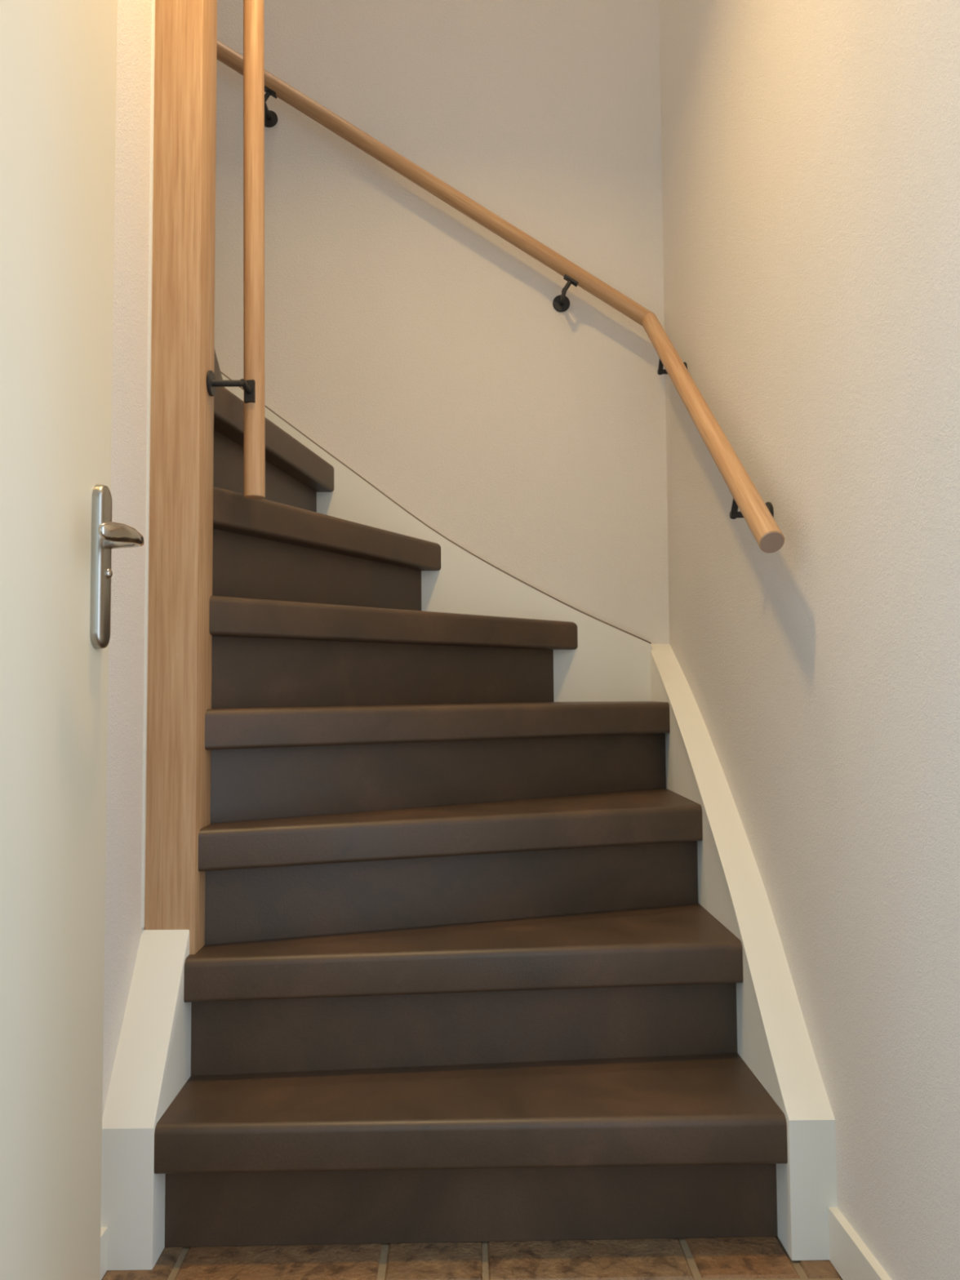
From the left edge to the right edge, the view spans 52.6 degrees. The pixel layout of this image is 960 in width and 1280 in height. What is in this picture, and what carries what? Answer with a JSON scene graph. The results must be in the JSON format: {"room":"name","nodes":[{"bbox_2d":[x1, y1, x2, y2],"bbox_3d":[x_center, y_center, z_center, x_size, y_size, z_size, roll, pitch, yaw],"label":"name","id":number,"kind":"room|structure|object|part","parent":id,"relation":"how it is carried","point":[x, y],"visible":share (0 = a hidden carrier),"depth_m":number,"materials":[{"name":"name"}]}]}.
{"room":"home stairwell","nodes":[
{"label":"home stairwell","id":0,"kind":"room"},
{"bbox_2d":[102,0,151,1117],"bbox_3d":[-0.545,-0.487,-0.131,0.100,2.500,3.302,0,-3,-1],"label":"wall","id":1,"kind":"structure","parent":0,"point":[126,682],"depth_m":1.42,"materials":[{"name":"paint"}]},
{"bbox_2d":[0,0,144,1279],"bbox_3d":[-0.452,-0.231,0.821,0.097,2.074,0.828,0,-3,-1],"label":"door","id":2,"kind":"structure","parent":1,"relation":"in","point":[59,535],"depth_m":1.06,"materials":[{"name":"beige paint"}]},
{"bbox_3d":[-0.461,-0.089,1.185,0.012,0.201,0.039,0,-3,-1],"label":"plate","id":3,"kind":"part","parent":2,"relation":"part of","materials":[{"name":"silver metal"}]},
{"bbox_3d":[-0.454,-0.081,1.187,0.006,0.012,0.012,0,-3,-1],"label":"lock knob","id":4,"kind":"part","parent":2,"relation":"part of","materials":[{"name":"silver metal"}]},
{"bbox_3d":[-0.424,-0.123,1.155,0.044,0.025,0.117,0,-3,-15],"label":"lever","id":5,"kind":"part","parent":2,"relation":"part of","materials":[{"name":"silver metal"}]},
{"bbox_2d":[99,1226,107,1279],"bbox_3d":[-0.501,0.808,1.246,0.012,0.056,0.096,0,-3,-1],"label":"baseboard","id":6,"kind":"structure","parent":1,"relation":"attached to","point":[104,1230],"depth_m":1.28,"materials":[{"name":"white wood"}]},
{"bbox_2d":[214,0,669,644],"bbox_3d":[-0.967,-1.554,2.403,3.350,4.900,0.120,0,-3,-1],"label":"wall","id":7,"kind":"structure","parent":0,"point":[428,353],"depth_m":2.32,"materials":[{"name":"paint"}]},
{"bbox_2d":[216,40,784,553],"bbox_3d":[-0.191,-0.912,2.151,1.778,1.659,0.756,-2,-3,28],"label":"handrail","id":8,"kind":"object","parent":7,"relation":"attached to","point":[758,515],"visible":0.94,"depth_m":2.23,"materials":[{"name":"brown wood"}]},
{"bbox_3d":[-0.499,-1.262,2.294,0.026,0.033,0.073,0,-3,-1],"label":"arm","id":9,"kind":"part","parent":8,"relation":"part of","materials":[{"name":"black metal"}]},
{"bbox_3d":[-0.371,-1.223,2.261,1.830,0.036,0.036,33,-3,1],"label":"rail","id":10,"kind":"part","parent":8,"relation":"part of","materials":[{"name":"brown wood"}]},
{"bbox_3d":[0.200,-0.814,2.277,0.026,0.033,0.080,0,-3,-1],"label":"arm","id":11,"kind":"part","parent":8,"relation":"part of","materials":[{"name":"black metal"}]},
{"bbox_3d":[0.416,-0.598,2.111,0.056,0.040,0.034,0,-3,-1],"label":"arm","id":12,"kind":"part","parent":8,"relation":"part of","materials":[{"name":"black metal"}]},
{"bbox_3d":[0.402,-0.441,1.814,0.036,0.036,1.061,0,35,-1],"label":"rail","id":13,"kind":"part","parent":8,"relation":"part of","materials":[{"name":"brown wood"}]},
{"bbox_3d":[0.434,-0.215,1.560,0.060,0.040,0.034,0,-3,-1],"label":"arm","id":14,"kind":"part","parent":8,"relation":"part of","materials":[{"name":"black metal"}]},
{"bbox_2d":[101,1235,842,1279],"bbox_3d":[0.062,0.803,0.195,1.320,0.050,4.272,0,-3,-1],"label":"floor","id":15,"kind":"structure","parent":0,"point":[730,1258],"depth_m":1.31,"materials":[{"name":"tile"}]},
{"bbox_2d":[100,0,837,1270],"bbox_3d":[-0.411,-1.435,1.878,1.745,4.600,0.931,0,-3,-1],"label":"staircase","id":16,"kind":"structure","parent":15,"relation":"on","point":[458,921],"depth_m":1.53,"materials":[{"name":"brown wood"}]},
{"bbox_3d":[-0.485,-1.623,1.626,0.078,4.250,0.088,0,-3,-1],"label":"newel post","id":17,"kind":"part","parent":16,"relation":"part of","materials":[{"name":"brown wood"}]},
{"bbox_2d":[206,0,265,499],"bbox_3d":[-0.403,-1.191,1.637,0.082,1.912,0.078,0,-3,-1],"label":"handrail","id":18,"kind":"object","parent":16,"relation":"attached to","point":[253,382],"visible":1,"depth_m":1.62,"materials":[{"name":"brown wood"}]},
{"bbox_3d":[-0.405,-0.414,1.587,0.061,0.018,0.031,0,-3,-1],"label":"arm","id":19,"kind":"part","parent":18,"relation":"part of","materials":[{"name":"black metal"}]},
{"bbox_3d":[-0.387,-1.190,1.659,0.035,1.912,0.035,-1,-3,-1],"label":"rail","id":20,"kind":"part","parent":18,"relation":"part of","materials":[{"name":"brown wood"}]},
{"bbox_2d":[658,0,959,1279],"bbox_3d":[0.533,-1.671,0.341,0.146,4.900,4.292,0,-3,-1],"label":"wall","id":21,"kind":"structure","parent":0,"point":[811,148],"depth_m":1.29,"materials":[{"name":"paint"}]},
{"bbox_2d":[828,1207,891,1279],"bbox_3d":[0.484,0.786,1.062,0.012,0.069,0.491,0,-3,-2],"label":"baseboard","id":22,"kind":"structure","parent":21,"relation":"attached to","point":[851,1257],"depth_m":1.25,"materials":[{"name":"white wood"}]}
]}

